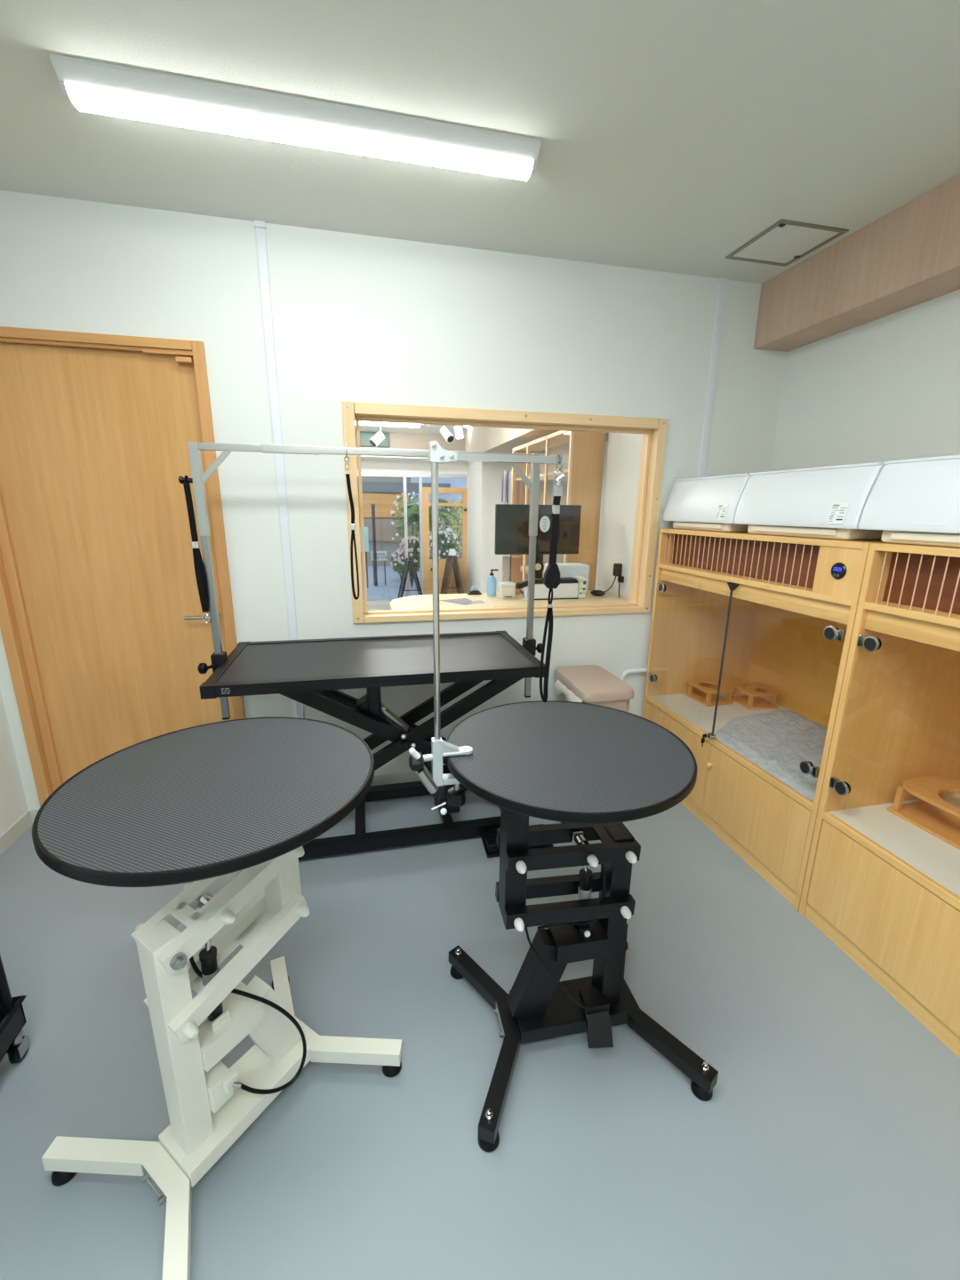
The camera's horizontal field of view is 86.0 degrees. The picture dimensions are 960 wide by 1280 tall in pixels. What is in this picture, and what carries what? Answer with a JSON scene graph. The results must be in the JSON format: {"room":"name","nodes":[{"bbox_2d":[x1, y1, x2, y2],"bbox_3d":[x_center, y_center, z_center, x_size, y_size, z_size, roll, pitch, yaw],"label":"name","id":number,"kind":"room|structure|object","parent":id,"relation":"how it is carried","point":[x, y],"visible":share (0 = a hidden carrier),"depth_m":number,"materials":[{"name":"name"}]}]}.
{"room":"pet grooming room","nodes":[
{"label":"pet grooming room","id":0,"kind":"room"},
{"bbox_2d":[0,688,28,836],"bbox_3d":[-1.665,0.135,0.123,0.120,2.524,4.340,-3,15,-13],"label":"wall","id":1,"kind":"structure","parent":0,"point":[13,805],"depth_m":2.25,"materials":[{"name":"white paint"}]},
{"bbox_2d":[0,810,32,856],"bbox_3d":[-1.617,1.317,0.439,0.006,0.077,4.098,-3,15,-13],"label":"baseboard","id":2,"kind":"structure","parent":1,"relation":"attached to","point":[12,834],"depth_m":2.26,"materials":[{"name":"grey plastic"}]},
{"bbox_2d":[0,190,787,810],"bbox_3d":[-0.261,-0.465,2.534,3.723,2.524,0.120,-3,15,-13],"label":"wall","id":3,"kind":"structure","parent":0,"point":[356,317],"depth_m":2.28,"materials":[{"name":"white paint"}]},
{"bbox_2d":[0,326,245,807],"bbox_3d":[-1.577,-0.185,2.279,0.904,2.080,0.154,-3,15,-13],"label":"door","id":4,"kind":"structure","parent":3,"relation":"in","point":[106,636],"depth_m":2.19,"materials":[{"name":"brown wood"}]},
{"bbox_2d":[29,769,431,823],"bbox_3d":[-0.587,0.751,2.704,3.038,0.077,0.006,-3,15,-13],"label":"baseboard","id":5,"kind":"structure","parent":3,"relation":"attached to","point":[411,776],"depth_m":2.73,"materials":[{"name":"grey plastic"}]},
{"bbox_2d":[253,219,303,718],"bbox_3d":[-0.876,-0.457,2.319,0.044,2.447,0.016,-3,15,-13],"label":"cable raceway","id":6,"kind":"object","parent":3,"relation":"attached to","point":[260,226],"visible":0.8,"depth_m":2.19,"materials":[{"name":"white plastic"}]},
{"bbox_2d":[342,400,668,623],"bbox_3d":[0.149,-0.611,2.593,1.578,0.985,0.160,-3,15,-13],"label":"window","id":7,"kind":"structure","parent":3,"relation":"in","point":[653,430],"depth_m":2.53,"materials":[{"name":"brown wood"}]},
{"bbox_2d":[697,277,727,477],"bbox_3d":[1.156,-0.551,2.773,0.044,2.447,0.016,-3,15,-13],"label":"cable raceway","id":8,"kind":"object","parent":3,"relation":"attached to","point":[723,282],"visible":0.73,"depth_m":2.57,"materials":[{"name":"white plastic"}]},
{"bbox_2d":[354,418,466,435],"bbox_3d":[-1.407,-2.336,4.811,5.200,0.100,5.600,-3,15,-13],"label":"ceiling","id":9,"kind":"structure","parent":0,"point":[424,428],"depth_m":6.82,"materials":[{"name":"white paint"}]},
{"bbox_2d":[368,422,384,447],"bbox_3d":[-0.993,-2.113,5.036,0.199,0.438,0.097,-9,17,-34],"label":"spotlight","id":10,"kind":"object","parent":9,"relation":"attached to","point":[379,436],"visible":0.69,"depth_m":5.03,"materials":[{"name":"white plastic"}]},
{"bbox_2d":[354,419,420,427],"bbox_3d":[-1.337,-2.604,6.167,1.250,0.050,0.100,-3,15,-13],"label":"ceiling light","id":11,"kind":"object","parent":9,"relation":"attached to","point":[371,423],"visible":0.34,"depth_m":6.20,"materials":[{"name":"white plastic"}]},
{"bbox_2d":[356,459,467,474],"bbox_3d":[-2.030,-1.665,7.740,5.000,2.240,0.120,-3,15,-13],"label":"wall","id":12,"kind":"structure","parent":0,"point":[367,465],"depth_m":7.67,"materials":[{"name":"white paint"}]},
{"bbox_2d":[355,431,389,447],"bbox_3d":[-1.505,-2.756,7.071,0.510,0.185,0.044,-3,15,-13],"label":"poster","id":13,"kind":"object","parent":12,"relation":"attached to","point":[364,436],"visible":0.53,"depth_m":7.05,"materials":[{"name":"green paper"}]},
{"bbox_2d":[355,431,465,450],"bbox_3d":[-1.959,-2.789,7.191,5.000,0.210,0.400,-3,15,-13],"label":"trim","id":14,"kind":"structure","parent":12,"relation":"attached to","point":[396,440],"depth_m":7.24,"materials":[{"name":"beige paint"}]},
{"bbox_2d":[357,471,467,602],"bbox_3d":[-1.656,-1.537,7.839,2.960,1.950,0.080,-3,15,-13],"label":"window","id":15,"kind":"structure","parent":12,"relation":"in","point":[404,476],"depth_m":7.85,"materials":[{"name":"silver metal"}]},
{"bbox_2d":[422,487,467,594],"bbox_3d":[-0.525,-1.483,8.078,0.735,1.750,0.118,-3,15,-13],"label":"door","id":16,"kind":"structure","parent":15,"relation":"attached to","point":[427,562],"depth_m":8.07,"materials":[{"name":"brown wood"}]},
{"bbox_2d":[355,447,469,462],"bbox_3d":[-1.959,-2.627,7.223,5.000,0.120,0.420,-3,15,-13],"label":"trim","id":17,"kind":"structure","parent":12,"relation":"attached to","point":[363,457],"depth_m":7.30,"materials":[{"name":"white paint"}]},
{"bbox_2d":[0,602,959,1279],"bbox_3d":[-0.951,0.662,3.393,5.200,0.100,9.940,-3,15,-13],"label":"floor","id":18,"kind":"structure","parent":0,"point":[826,1143],"depth_m":1.29,"materials":[{"name":"plastic"}]},
{"bbox_2d":[0,954,30,1063],"bbox_3d":[-1.350,0.777,0.983,0.432,0.860,0.589,-3,15,-13],"label":"utility cart","id":19,"kind":"object","parent":18,"relation":"on","point":[12,1019],"visible":1,"depth_m":1.33,"materials":[{"name":"black"}]},
{"bbox_2d":[0,995,26,1062],"bbox_3d":[-1.353,1.062,1.055,0.432,0.084,0.589,-3,15,-13],"label":"tray","id":20,"kind":"object","parent":19,"relation":"on","point":[12,1019],"depth_m":1.33,"materials":[{"name":"black"}]},
{"bbox_2d":[32,716,402,1279],"bbox_3d":[-0.539,0.719,1.140,0.599,0.912,0.648,9,17,31],"label":"round table","id":21,"kind":"object","parent":18,"relation":"on","point":[203,805],"visible":1,"depth_m":1.07,"materials":[{"name":"white"}]},
{"bbox_2d":[178,441,544,859],"bbox_3d":[-0.405,0.067,2.183,1.421,1.664,0.619,-3,15,-13],"label":"table","id":22,"kind":"object","parent":18,"relation":"on","point":[311,673],"visible":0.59,"depth_m":2.16,"materials":[{"name":"black metal"}]},
{"bbox_2d":[183,475,210,623],"bbox_3d":[-1.058,-0.332,1.933,0.038,0.547,0.034,-3,15,-13],"label":"grooming noose","id":23,"kind":"object","parent":22,"relation":"hanging from","point":[199,567],"visible":1,"depth_m":1.93,"materials":[{"name":"black"}]},
{"bbox_2d":[344,444,359,599],"bbox_3d":[-0.512,-0.457,2.041,0.035,0.602,0.035,8,16,25],"label":"grooming noose","id":24,"kind":"object","parent":22,"relation":"hanging from","point":[352,524],"visible":0.98,"depth_m":2.05,"materials":[{"name":"black fabric"}]},
{"bbox_2d":[397,558,422,598],"bbox_3d":[-1.050,-0.861,7.743,0.409,0.707,0.430,-3,15,-13],"label":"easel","id":25,"kind":"object","parent":18,"relation":"on","point":[407,563],"visible":0.71,"depth_m":7.61,"materials":[{"name":"black wood"}]},
{"bbox_2d":[440,548,463,593],"bbox_3d":[-0.425,-0.959,7.865,0.360,0.848,0.450,-3,15,-13],"label":"stand","id":26,"kind":"object","parent":18,"relation":"on","point":[452,562],"visible":0.73,"depth_m":7.78,"materials":[{"name":"brown wood"}]},
{"bbox_2d":[481,828,499,857],"bbox_3d":[0.051,0.894,2.202,0.079,0.060,0.187,-2,15,-10],"label":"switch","id":27,"kind":"object","parent":18,"relation":"on","point":[492,849],"depth_m":2.21,"materials":[{"name":"black plastic"}]},
{"bbox_2d":[390,590,628,609],"bbox_3d":[0.185,0.198,3.236,1.450,0.900,0.635,-3,15,-13],"label":"countertop","id":28,"kind":"structure","parent":18,"relation":"on","point":[420,601],"depth_m":3.12,"materials":[{"name":"brown wood"}]},
{"bbox_2d":[487,568,498,596],"bbox_3d":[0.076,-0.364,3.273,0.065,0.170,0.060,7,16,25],"label":"spray bottle","id":29,"kind":"object","parent":28,"relation":"on","point":[491,580],"visible":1,"depth_m":3.25,"materials":[{"name":"blue plastic"}]},
{"bbox_2d":[497,581,515,598],"bbox_3d":[0.168,-0.313,3.229,0.096,0.094,0.088,-3,15,-13],"label":"box","id":30,"kind":"object","parent":28,"relation":"on","point":[507,589],"visible":0.96,"depth_m":3.19,"materials":[{"name":"beige plastic"}]},
{"bbox_2d":[501,554,520,594],"bbox_3d":[0.200,-0.427,3.341,0.120,0.260,0.040,-3,15,-13],"label":"paper bag","id":31,"kind":"object","parent":28,"relation":"on","point":[510,566],"visible":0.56,"depth_m":3.32,"materials":[{"name":"brown paper"}]},
{"bbox_2d":[494,504,581,594],"bbox_3d":[0.347,-0.576,3.305,0.545,0.566,0.180,-3,15,-13],"label":"monitor","id":32,"kind":"object","parent":28,"relation":"on","point":[512,537],"visible":0.73,"depth_m":3.19,"materials":[{"name":"black plastic"}]},
{"bbox_2d":[527,562,589,599],"bbox_3d":[0.501,-0.384,3.317,0.437,0.195,0.298,-3,15,-13],"label":"printer","id":33,"kind":"object","parent":28,"relation":"on","point":[579,571],"visible":0.8,"depth_m":3.21,"materials":[{"name":"white plastic"}]},
{"bbox_2d":[527,583,578,599],"bbox_3d":[0.452,-0.317,3.240,0.302,0.093,0.135,-3,15,-13],"label":"paper tray","id":34,"kind":"object","parent":33,"relation":"on","point":[564,590],"depth_m":3.18,"materials":[{"name":"white plastic"}]},
{"bbox_2d":[511,430,605,590],"bbox_3d":[0.548,-0.603,4.238,0.238,1.965,1.365,-3,15,-13],"label":"display cabinet","id":35,"kind":"object","parent":18,"relation":"on","point":[582,452],"visible":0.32,"depth_m":3.55,"materials":[{"name":"brown wood"}]},
{"bbox_2d":[501,469,511,503],"bbox_3d":[0.248,-1.383,4.693,0.111,0.326,0.033,-3,15,-13],"label":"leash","id":36,"kind":"object","parent":35,"relation":"hanging from","point":[507,474],"visible":0.92,"depth_m":4.67,"materials":[{"name":"multicoloured fabric"}]},
{"bbox_2d":[516,469,567,480],"bbox_3d":[0.568,-1.298,4.061,0.190,0.020,1.310,-3,15,-13],"label":"shelf","id":37,"kind":"object","parent":35,"relation":"attached to","point":[550,475],"depth_m":4.05,"materials":[{"name":"brown wood"}]},
{"bbox_2d":[444,700,718,1151],"bbox_3d":[0.233,0.682,1.391,0.652,0.876,0.605,-2,15,-11],"label":"round table","id":38,"kind":"object","parent":18,"relation":"on","point":[594,769],"visible":0.99,"depth_m":1.32,"materials":[{"name":"black metal"}]},
{"bbox_2d":[408,440,560,815],"bbox_3d":[0.000,0.001,1.173,0.343,0.845,0.051,-4,15,-17],"label":"grooming arm","id":39,"kind":"object","parent":38,"relation":"attached to","point":[456,796],"visible":0.92,"depth_m":1.16,"materials":[{"name":"silver metal"}]},
{"bbox_2d":[539,452,564,702],"bbox_3d":[0.164,-0.126,1.176,0.039,0.571,0.033,5,15,18],"label":"grooming noose","id":40,"kind":"object","parent":39,"relation":"hanging from","point":[551,579],"visible":0.98,"depth_m":1.16,"materials":[{"name":"black fabric"}]},
{"bbox_2d":[553,664,634,711],"bbox_3d":[0.547,0.492,2.642,0.292,0.632,0.428,-3,15,-13],"label":"stool","id":41,"kind":"object","parent":18,"relation":"on","point":[594,684],"visible":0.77,"depth_m":2.47,"materials":[{"name":"beige leather"}]},
{"bbox_2d":[642,528,887,911],"bbox_3d":[1.358,0.202,2.361,0.691,1.350,1.160,-3,15,-13],"label":"cabinet","id":42,"kind":"object","parent":18,"relation":"on","point":[778,612],"visible":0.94,"depth_m":2.40,"materials":[{"name":"brown wood"}]},
{"bbox_2d":[663,473,751,532],"bbox_3d":[1.149,-0.647,2.450,0.295,0.244,0.531,-3,15,-13],"label":"air conditioner","id":43,"kind":"object","parent":42,"relation":"on","point":[709,503],"visible":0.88,"depth_m":2.36,"materials":[{"name":"white plastic"}]},
{"bbox_2d":[705,536,711,571],"bbox_3d":[1.034,-0.388,2.331,0.004,0.158,0.004,-9,17,-34],"label":"vent","id":44,"kind":"object","parent":42,"relation":"attached to","point":[710,537],"depth_m":2.33,"materials":[{"name":"brown wood"}]},
{"bbox_2d":[684,678,734,706],"bbox_3d":[1.264,0.287,2.834,0.170,0.085,0.190,-3,15,-15],"label":"stand","id":45,"kind":"object","parent":42,"relation":"in","point":[708,697],"visible":0.98,"depth_m":2.81,"materials":[{"name":"brown wood"}]},
{"bbox_2d":[672,520,749,532],"bbox_3d":[1.160,-0.548,2.471,0.255,0.040,0.430,-3,15,-13],"label":"tray","id":46,"kind":"object","parent":42,"relation":"on","point":[676,524],"depth_m":2.34,"materials":[{"name":"beige plastic"}]},
{"bbox_2d":[715,537,720,573],"bbox_3d":[1.049,-0.371,2.266,0.004,0.158,0.004,3,15,9],"label":"vent","id":47,"kind":"object","parent":42,"relation":"attached to","point":[720,538],"depth_m":2.26,"materials":[{"name":"brown wood"}]},
{"bbox_2d":[720,537,726,574],"bbox_3d":[1.057,-0.363,2.233,0.004,0.158,0.004,3,15,9],"label":"vent","id":48,"kind":"object","parent":42,"relation":"attached to","point":[725,538],"depth_m":2.23,"materials":[{"name":"brown wood"}]},
{"bbox_2d":[726,538,731,575],"bbox_3d":[1.065,-0.355,2.200,0.004,0.158,0.004,-9,17,-34],"label":"vent","id":49,"kind":"object","parent":42,"relation":"attached to","point":[731,539],"depth_m":2.20,"materials":[{"name":"brown wood"}]},
{"bbox_2d":[731,538,737,576],"bbox_3d":[1.072,-0.346,2.168,0.004,0.158,0.004,-9,17,-34],"label":"vent","id":50,"kind":"object","parent":42,"relation":"attached to","point":[737,539],"depth_m":2.17,"materials":[{"name":"brown wood"}]},
{"bbox_2d":[736,539,743,577],"bbox_3d":[1.080,-0.338,2.135,0.004,0.158,0.004,3,15,9],"label":"vent","id":51,"kind":"object","parent":42,"relation":"attached to","point":[742,540],"depth_m":2.14,"materials":[{"name":"brown wood"}]},
{"bbox_2d":[671,533,820,591],"bbox_3d":[1.363,-0.376,2.296,0.630,0.158,0.965,-3,15,-13],"label":"vent","id":52,"kind":"object","parent":42,"relation":"attached to","point":[777,564],"depth_m":2.12,"materials":[{"name":"brown wood"}]},
{"bbox_2d":[743,539,749,578],"bbox_3d":[1.088,-0.330,2.103,0.004,0.158,0.004,-9,17,-34],"label":"vent","id":53,"kind":"object","parent":42,"relation":"attached to","point":[748,540],"depth_m":2.10,"materials":[{"name":"brown wood"}]},
{"bbox_2d":[749,540,755,579],"bbox_3d":[1.095,-0.321,2.070,0.004,0.158,0.004,3,15,9],"label":"vent","id":54,"kind":"object","parent":42,"relation":"attached to","point":[755,540],"depth_m":2.07,"materials":[{"name":"brown wood"}]},
{"bbox_2d":[731,682,779,709],"bbox_3d":[1.485,0.301,2.787,0.170,0.085,0.180,-1,14,-6],"label":"stand","id":55,"kind":"object","parent":42,"relation":"in","point":[752,700],"visible":1,"depth_m":2.76,"materials":[{"name":"brown wood"}]},
{"bbox_2d":[658,563,852,606],"bbox_3d":[1.375,-0.270,2.244,0.641,0.022,1.120,-3,15,-13],"label":"shelf","id":56,"kind":"object","parent":42,"relation":"attached to","point":[787,588],"depth_m":2.04,"materials":[{"name":"brown wood"}]},
{"bbox_2d":[755,541,761,581],"bbox_3d":[1.103,-0.313,2.038,0.004,0.158,0.004,3,15,9],"label":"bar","id":57,"kind":"object","parent":42,"relation":"attached to","point":[761,541],"depth_m":2.04,"materials":[{"name":"brown wood"}]},
{"bbox_2d":[761,541,768,582],"bbox_3d":[1.111,-0.304,2.005,0.004,0.158,0.004,3,15,9],"label":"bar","id":58,"kind":"object","parent":42,"relation":"attached to","point":[767,541],"depth_m":2.00,"materials":[{"name":"brown wood"}]},
{"bbox_2d":[714,709,827,801],"bbox_3d":[1.405,0.461,2.267,0.598,0.029,0.775,-3,15,-13],"label":"mat","id":59,"kind":"object","parent":42,"relation":"in","point":[777,741],"visible":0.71,"depth_m":2.27,"materials":[{"name":"white fabric"}]},
{"bbox_2d":[768,542,775,583],"bbox_3d":[1.118,-0.296,1.972,0.004,0.158,0.004,3,15,9],"label":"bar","id":60,"kind":"object","parent":42,"relation":"attached to","point":[774,542],"depth_m":1.97,"materials":[{"name":"brown wood"}]},
{"bbox_2d":[775,542,782,584],"bbox_3d":[1.126,-0.288,1.940,0.004,0.158,0.004,-9,17,-34],"label":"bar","id":61,"kind":"object","parent":42,"relation":"attached to","point":[781,542],"depth_m":1.94,"materials":[{"name":"brown wood"}]},
{"bbox_2d":[782,543,789,585],"bbox_3d":[1.134,-0.279,1.907,0.004,0.158,0.004,3,15,9],"label":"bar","id":62,"kind":"object","parent":42,"relation":"attached to","point":[788,543],"depth_m":1.91,"materials":[{"name":"brown wood"}]},
{"bbox_2d":[789,544,797,587],"bbox_3d":[1.141,-0.271,1.875,0.004,0.158,0.004,-9,17,-34],"label":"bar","id":63,"kind":"object","parent":42,"relation":"attached to","point":[796,544],"depth_m":1.87,"materials":[{"name":"brown wood"}]},
{"bbox_2d":[796,544,805,588],"bbox_3d":[1.149,-0.262,1.842,0.004,0.158,0.004,-9,17,-34],"label":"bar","id":64,"kind":"object","parent":42,"relation":"attached to","point":[804,545],"depth_m":1.84,"materials":[{"name":"brown wood"}]},
{"bbox_2d":[733,462,885,539],"bbox_3d":[1.273,-0.512,1.924,0.295,0.244,0.571,-3,15,-13],"label":"air conditioner","id":65,"kind":"object","parent":42,"relation":"on","point":[822,502],"visible":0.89,"depth_m":1.82,"materials":[{"name":"white plastic"}]},
{"bbox_2d":[828,504,847,521],"bbox_3d":[1.183,-0.419,1.701,0.011,0.055,0.056,-3,15,-13],"label":"print","id":66,"kind":"object","parent":65,"relation":"attached to","point":[836,513],"depth_m":1.70,"materials":[{"name":"grey paper"}]},
{"bbox_2d":[747,524,884,539],"bbox_3d":[1.284,-0.412,1.944,0.255,0.040,0.470,-3,15,-13],"label":"tray","id":67,"kind":"object","parent":42,"relation":"on","point":[836,533],"depth_m":1.80,"materials":[{"name":"beige plastic"}]},
{"bbox_2d":[798,543,959,1057],"bbox_3d":[1.616,0.485,1.263,0.691,1.350,1.160,-3,15,-13],"label":"cabinet","id":68,"kind":"object","parent":18,"relation":"on","point":[880,886],"visible":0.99,"depth_m":1.66,"materials":[{"name":"brown wood"}]},
{"bbox_2d":[875,551,887,603],"bbox_3d":[1.216,-0.189,1.558,0.004,0.158,0.004,3,15,9],"label":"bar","id":69,"kind":"object","parent":68,"relation":"attached to","point":[886,551],"depth_m":1.56,"materials":[{"name":"brown wood"}]},
{"bbox_2d":[886,552,898,605],"bbox_3d":[1.223,-0.181,1.526,0.004,0.158,0.004,3,15,9],"label":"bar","id":70,"kind":"object","parent":68,"relation":"attached to","point":[897,552],"depth_m":1.53,"materials":[{"name":"brown wood"}]},
{"bbox_2d":[897,552,911,607],"bbox_3d":[1.231,-0.173,1.493,0.004,0.158,0.004,-9,17,-34],"label":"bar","id":71,"kind":"object","parent":68,"relation":"attached to","point":[909,553],"depth_m":1.49,"materials":[{"name":"brown wood"}]},
{"bbox_2d":[858,455,959,547],"bbox_3d":[1.402,-0.371,1.377,0.295,0.244,0.571,-3,15,-13],"label":"air conditioner","id":72,"kind":"object","parent":68,"relation":"on","point":[916,501],"visible":1,"depth_m":1.47,"materials":[{"name":"white plastic"}]},
{"bbox_2d":[863,600,959,627],"bbox_3d":[1.634,0.013,1.145,0.641,0.022,1.120,-3,15,-13],"label":"shelf","id":73,"kind":"object","parent":68,"relation":"attached to","point":[916,612],"depth_m":1.48,"materials":[{"name":"brown wood"}]},
{"bbox_2d":[909,554,923,609],"bbox_3d":[1.239,-0.164,1.461,0.004,0.158,0.004,-9,17,-34],"label":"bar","id":74,"kind":"object","parent":68,"relation":"attached to","point":[922,555],"depth_m":1.46,"materials":[{"name":"brown wood"}]},
{"bbox_2d":[880,529,959,547],"bbox_3d":[1.412,-0.271,1.397,0.255,0.040,0.470,-3,15,-13],"label":"tray","id":75,"kind":"object","parent":68,"relation":"on","point":[902,537],"depth_m":1.47,"materials":[{"name":"beige plastic"}]},
{"bbox_2d":[882,552,959,615],"bbox_3d":[1.622,-0.093,1.197,0.630,0.158,0.965,-3,15,-13],"label":"vent","id":76,"kind":"object","parent":68,"relation":"attached to","point":[915,583],"depth_m":1.49,"materials":[{"name":"brown wood"}]},
{"bbox_2d":[886,775,959,849],"bbox_3d":[1.583,0.575,1.668,0.240,0.110,0.330,-4,15,-16],"label":"stand","id":77,"kind":"object","parent":68,"relation":"on","point":[933,815],"visible":1,"depth_m":1.74,"materials":[{"name":"brown wood"}]},
{"bbox_2d":[921,555,935,611],"bbox_3d":[1.246,-0.156,1.428,0.004,0.158,0.004,3,15,9],"label":"slat","id":78,"kind":"object","parent":68,"relation":"attached to","point":[933,563],"depth_m":1.43,"materials":[{"name":"brown wood"}]},
{"bbox_2d":[935,556,950,614],"bbox_3d":[1.254,-0.147,1.395,0.004,0.158,0.004,-9,17,-34],"label":"slat","id":79,"kind":"object","parent":68,"relation":"attached to","point":[948,557],"depth_m":1.40,"materials":[{"name":"brown wood"}]},
{"bbox_2d":[948,569,959,616],"bbox_3d":[1.262,-0.139,1.363,0.004,0.158,0.004,3,15,9],"label":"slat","id":80,"kind":"object","parent":68,"relation":"attached to","point":[957,581],"depth_m":1.37,"materials":[{"name":"brown wood"}]},
{"bbox_2d":[0,0,959,283],"bbox_3d":[0.222,-1.223,0.217,3.963,0.100,4.340,-3,15,-13],"label":"ceiling","id":81,"kind":"structure","parent":0,"point":[673,134],"depth_m":1.45,"materials":[{"name":"white paint"}]},
{"bbox_2d":[48,53,541,182],"bbox_3d":[-0.459,-1.475,1.495,1.287,0.058,0.150,-3,15,-13],"label":"ceiling light","id":82,"kind":"object","parent":81,"relation":"attached to","point":[89,86],"visible":1,"depth_m":1.44,"materials":[{"name":"white plastic"}]},
{"bbox_2d":[725,218,848,266],"bbox_3d":[1.269,-1.649,2.150,0.317,0.009,0.319,-3,15,-13],"label":"ceiling hatch","id":83,"kind":"object","parent":81,"relation":"attached to","point":[785,242],"visible":1,"depth_m":2.13,"materials":[{"name":"grey"}]},
{"bbox_2d":[466,461,511,592],"bbox_3d":[0.191,-1.734,7.678,0.590,2.450,1.050,-3,15,-13],"label":"pillar","id":84,"kind":"structure","parent":0,"point":[484,479],"depth_m":7.26,"materials":[{"name":"white paint"}]},
{"bbox_2d":[595,440,607,590],"bbox_3d":[1.079,-1.201,5.625,0.100,2.450,5.480,-3,15,-13],"label":"wall","id":85,"kind":"structure","parent":0,"point":[605,443],"depth_m":4.97,"materials":[{"name":"white paint"}]},
{"bbox_2d":[465,426,608,453],"bbox_3d":[0.650,-2.136,5.103,0.880,0.390,3.720,-3,15,-13],"label":"ceiling","id":86,"kind":"structure","parent":85,"relation":"attached to","point":[478,439],"depth_m":5.31,"materials":[{"name":"beige paint"}]},
{"bbox_2d":[598,432,642,599],"bbox_3d":[0.942,-0.587,3.212,0.075,2.450,0.675,-3,15,-13],"label":"wall shop partition","id":87,"kind":"structure","parent":0,"point":[624,450],"depth_m":3.25,"materials":[{"name":"white paint"}]},
{"bbox_2d":[604,562,630,598],"bbox_3d":[0.877,-0.379,3.270,0.060,0.214,0.303,-7,16,-27],"label":"mains adaptor","id":88,"kind":"object","parent":87,"relation":"attached to","point":[620,570],"visible":0.84,"depth_m":3.23,"materials":[{"name":"black plastic"}]},
{"bbox_2d":[616,564,628,587],"bbox_3d":[0.900,-0.408,3.245,0.007,0.135,0.120,-3,15,-13],"label":"outlet plate","id":89,"kind":"object","parent":87,"relation":"attached to","point":[623,572],"depth_m":3.22,"materials":[{"name":"white plastic"}]},
{"bbox_2d":[770,288,959,471],"bbox_3d":[2.081,-0.039,0.960,0.120,2.524,4.340,-3,15,-13],"label":"wall","id":90,"kind":"structure","parent":0,"point":[885,388],"depth_m":2.20,"materials":[{"name":"white paint"}]},
{"bbox_2d":[753,174,959,351],"bbox_3d":[1.935,-1.115,0.648,0.204,0.288,4.099,-3,15,-13],"label":"beam","id":91,"kind":"structure","parent":90,"relation":"attached to","point":[909,256],"depth_m":2.02,"materials":[{"name":"wood"}]},
{"label":"outside","id":92,"kind":"structure","parent":0,"visible":0},
{"bbox_2d":[361,565,420,599],"bbox_3d":[-1.734,-1.881,13.261,18.000,0.055,10.280,-3,15,-13],"label":"paving","id":93,"kind":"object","parent":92,"point":[390,590],"depth_m":9.93,"materials":[{"name":"grey concrete"}]},
{"bbox_2d":[360,527,368,587],"bbox_3d":[-2.174,-1.499,9.387,0.300,1.100,0.034,-3,15,-13],"label":"poster","id":94,"kind":"object","parent":93,"relation":"on","point":[366,540],"visible":0.44,"depth_m":9.34,"materials":[{"name":"blue plastic"}]},
{"bbox_2d":[370,503,377,585],"bbox_3d":[-1.962,-1.759,9.574,0.072,1.515,0.072,-3,15,-13],"label":"pole","id":95,"kind":"object","parent":93,"relation":"on","point":[372,504],"visible":1,"depth_m":9.54,"materials":[{"name":"black plastic"}]},
{"bbox_2d":[370,551,386,584],"bbox_3d":[-1.913,-1.361,9.787,0.290,0.640,0.038,-3,15,-13],"label":"street sign","id":96,"kind":"object","parent":93,"relation":"on","point":[381,556],"visible":0.84,"depth_m":9.73,"materials":[{"name":"white plastic"}]},
{"bbox_2d":[390,549,408,579],"bbox_3d":[-1.573,-1.504,10.362,0.478,0.644,0.458,-3,15,-13],"label":"flowering shrub","id":97,"kind":"object","parent":93,"relation":"on","point":[395,564],"visible":0.46,"depth_m":10.25,"materials":[{"name":"green plant"}]},
{"bbox_2d":[397,536,420,587],"bbox_3d":[-1.273,-1.454,9.556,0.490,0.950,0.502,2,14,5],"label":"flowering shrub","id":98,"kind":"object","parent":93,"relation":"on","point":[413,554],"visible":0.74,"depth_m":9.43,"materials":[{"name":"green plant"}]},
{"bbox_2d":[390,491,430,545],"bbox_3d":[-1.453,-2.204,10.841,0.832,1.764,0.841,-3,15,-13],"label":"flowering shrub","id":99,"kind":"object","parent":93,"relation":"on","point":[411,532],"visible":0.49,"depth_m":10.66,"materials":[{"name":"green plant"}]},
{"bbox_2d":[357,476,466,566],"bbox_3d":[-1.783,-4.173,13.008,18.000,4.500,0.620,-3,15,-13],"label":"window","id":100,"kind":"structure","parent":93,"relation":"on","point":[382,492],"depth_m":12.86,"materials":[{"name":"grey"}]},
{"bbox_2d":[394,498,459,535],"bbox_3d":[-0.896,-1.576,8.728,1.114,1.603,1.141,-3,15,-13],"label":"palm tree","id":101,"kind":"object","parent":93,"relation":"on","point":[413,507],"visible":0.47,"depth_m":8.50,"materials":[{"name":"green plant"}]},
{"bbox_2d":[429,528,458,559],"bbox_3d":[-0.746,-1.675,10.204,0.670,1.069,0.659,-3,15,-13],"label":"flowering shrub","id":102,"kind":"object","parent":93,"relation":"on","point":[444,538],"visible":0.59,"depth_m":10.04,"materials":[{"name":"green plant"}]},
{"bbox_2d":[438,496,462,556],"bbox_3d":[-0.584,-2.310,11.443,0.854,1.690,0.850,-3,15,-13],"label":"flowering shrub","id":103,"kind":"object","parent":93,"relation":"on","point":[446,525],"visible":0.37,"depth_m":11.34,"materials":[{"name":"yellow plant"}]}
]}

